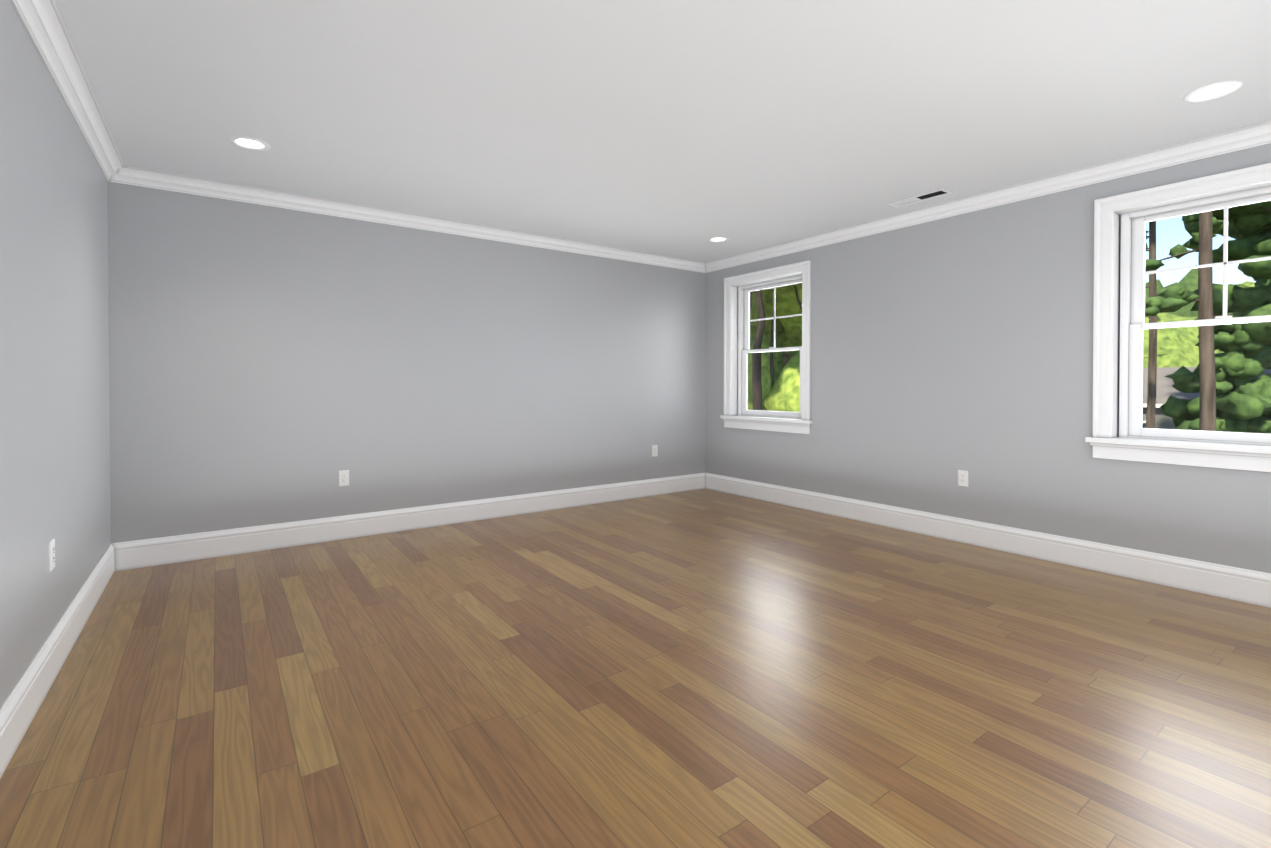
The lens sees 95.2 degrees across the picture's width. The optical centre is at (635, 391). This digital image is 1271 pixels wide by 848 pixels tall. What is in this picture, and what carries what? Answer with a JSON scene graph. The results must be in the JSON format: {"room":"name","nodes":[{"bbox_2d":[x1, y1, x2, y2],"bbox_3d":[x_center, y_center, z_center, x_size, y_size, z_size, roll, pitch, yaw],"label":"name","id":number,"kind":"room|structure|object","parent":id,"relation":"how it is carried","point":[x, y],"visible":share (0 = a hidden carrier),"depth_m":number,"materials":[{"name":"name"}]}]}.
{"room":"empty room","nodes":[
{"label":"empty room","id":0,"kind":"room"},
{"bbox_2d":[0,0,110,707],"bbox_3d":[-1.283,-0.103,0.741,0.160,2.440,6.672,0,1,-36],"label":"wall","id":1,"kind":"structure","parent":0,"point":[54,407],"depth_m":2.20,"materials":[{"name":"grey paint"}]},
{"bbox_2d":[49,539,54,571],"bbox_3d":[-2.262,0.635,2.249,0.009,0.114,0.070,0,1,-36],"label":"electrical outlet","id":2,"kind":"object","parent":1,"relation":"attached to","point":[51,554],"visible":0.96,"depth_m":2.24,"materials":[{"name":"plastic"}]},
{"bbox_2d":[0,542,119,778],"bbox_3d":[-1.258,1.031,0.870,0.017,0.170,6.512,0,1,-36],"label":"baseboard","id":3,"kind":"structure","parent":1,"relation":"attached to","point":[22,703],"depth_m":2.15,"materials":[{"name":"white paint"}]},
{"bbox_2d":[10,0,129,183],"bbox_3d":[-1.231,-1.278,0.865,0.084,0.092,6.512,0,1,-36],"label":"crown molding","id":4,"kind":"structure","parent":1,"relation":"attached to","point":[44,26],"depth_m":2.40,"materials":[{"name":"white paint"}]},
{"bbox_2d":[107,182,705,542],"bbox_3d":[-1.249,-0.148,4.978,5.175,2.440,0.160,0,1,-36],"label":"wall","id":5,"kind":"structure","parent":0,"point":[268,365],"depth_m":4.33,"materials":[{"name":"grey paint"}]},
{"bbox_2d":[338,470,348,485],"bbox_3d":[-2.134,0.635,4.244,0.070,0.114,0.009,0,1,-36],"label":"electrical outlet","id":6,"kind":"object","parent":5,"relation":"attached to","point":[343,477],"visible":1,"depth_m":4.24,"materials":[{"name":"plastic"}]},
{"bbox_2d":[120,473,703,570],"bbox_3d":[-1.196,0.988,4.920,4.800,0.170,0.017,0,1,-36],"label":"baseboard","id":7,"kind":"structure","parent":5,"relation":"attached to","point":[135,554],"depth_m":4.35,"materials":[{"name":"white paint"}]},
{"bbox_2d":[127,166,705,271],"bbox_3d":[-1.176,-1.321,4.868,4.680,0.092,0.084,0,1,-36],"label":"crown molding","id":8,"kind":"structure","parent":5,"relation":"attached to","point":[142,177],"depth_m":4.33,"materials":[{"name":"white paint"}]},
{"bbox_2d":[652,445,657,456],"bbox_3d":[0.199,0.607,5.927,0.070,0.114,0.009,0,1,-36],"label":"electrical outlet","id":9,"kind":"object","parent":5,"relation":"attached to","point":[654,450],"visible":1,"depth_m":5.92,"materials":[{"name":"plastic"}]},
{"bbox_2d":[0,488,1270,847],"bbox_3d":[0.703,1.161,2.287,5.175,0.120,6.832,0,1,-36],"label":"floor","id":10,"kind":"structure","parent":0,"point":[702,668],"depth_m":2.08,"materials":[{"name":"brown wood"}]},
{"bbox_2d":[55,0,1270,261],"bbox_3d":[0.703,-1.399,2.260,5.175,0.120,6.832,0,1,-36],"label":"ceiling","id":11,"kind":"structure","parent":0,"point":[681,128],"depth_m":2.67,"materials":[{"name":"white paint"}]},
{"bbox_2d":[229,136,270,150],"bbox_3d":[-2.097,-1.355,3.155,0.192,0.022,0.192,0,1,-36],"label":"recessed light","id":12,"kind":"object","parent":11,"relation":"in","point":[248,143],"visible":0.96,"depth_m":3.17,"materials":[{"name":"white paint"}]},
{"bbox_2d":[707,237,728,241],"bbox_3d":[0.745,-1.377,5.231,0.192,0.022,0.192,0,1,-36],"label":"recessed light","id":13,"kind":"object","parent":11,"relation":"in","point":[718,239],"visible":0.98,"depth_m":5.27,"materials":[{"name":"white paint"}]},
{"bbox_2d":[886,188,953,207],"bbox_3d":[1.990,-1.380,4.066,0.145,0.056,0.405,0,1,-36],"label":"ceiling vent","id":14,"kind":"object","parent":11,"relation":"in","point":[921,197],"visible":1,"depth_m":4.06,"materials":[{"name":"white metal"}]},
{"bbox_2d":[1182,81,1242,102],"bbox_3d":[2.583,-1.349,2.599,0.192,0.022,0.192,0,1,-36],"label":"recessed light","id":15,"kind":"object","parent":11,"relation":"in","point":[1212,91],"visible":0.94,"depth_m":2.61,"materials":[{"name":"white paint"}]},
{"bbox_2d":[705,144,1270,572],"bbox_3d":[2.783,-0.134,3.676,0.160,2.440,6.672,0,1,-36],"label":"wall","id":16,"kind":"structure","parent":0,"point":[944,351],"depth_m":4.04,"materials":[{"name":"grey paint"}]},
{"bbox_2d":[720,260,812,433],"bbox_3d":[1.305,-0.400,5.679,0.210,1.560,1.136,0,1,-36],"label":"window","id":17,"kind":"structure","parent":16,"relation":"in","point":[731,418],"depth_m":5.81,"materials":[{"name":"white paint"}]},
{"bbox_2d":[958,470,967,486],"bbox_3d":[2.344,0.623,4.149,0.009,0.114,0.070,0,1,-36],"label":"electrical outlet","id":18,"kind":"object","parent":16,"relation":"attached to","point":[962,478],"visible":1,"depth_m":4.15,"materials":[{"name":"plastic"}]},
{"bbox_2d":[702,120,1270,272],"bbox_3d":[2.637,-1.308,3.657,0.084,0.092,6.512,0,1,-36],"label":"crown molding","id":19,"kind":"structure","parent":16,"relation":"attached to","point":[1259,134],"depth_m":3.73,"materials":[{"name":"white paint"}]},
{"bbox_2d":[704,473,1270,607],"bbox_3d":[2.665,1.001,3.701,0.017,0.170,6.512,0,1,-36],"label":"baseboard","id":20,"kind":"structure","parent":16,"relation":"attached to","point":[1228,582],"depth_m":3.76,"materials":[{"name":"white paint"}]},
{"bbox_2d":[1085,163,1270,471],"bbox_3d":[3.152,-0.373,3.120,0.210,1.560,1.136,0,1,-36],"label":"window","id":21,"kind":"structure","parent":16,"relation":"in","point":[1105,441],"depth_m":3.42,"materials":[{"name":"white paint"}]},
{"label":"ground","id":22,"kind":"structure","parent":0,"visible":0},
{"bbox_2d":[748,201,1270,433],"bbox_3d":[25.928,-1.677,54.799,92.192,45.650,107.653,0,1,-36],"label":"trees","id":23,"kind":"object","parent":22,"relation":"on","point":[1207,397],"depth_m":22.70,"materials":[{"name":"green plant"}]}
]}

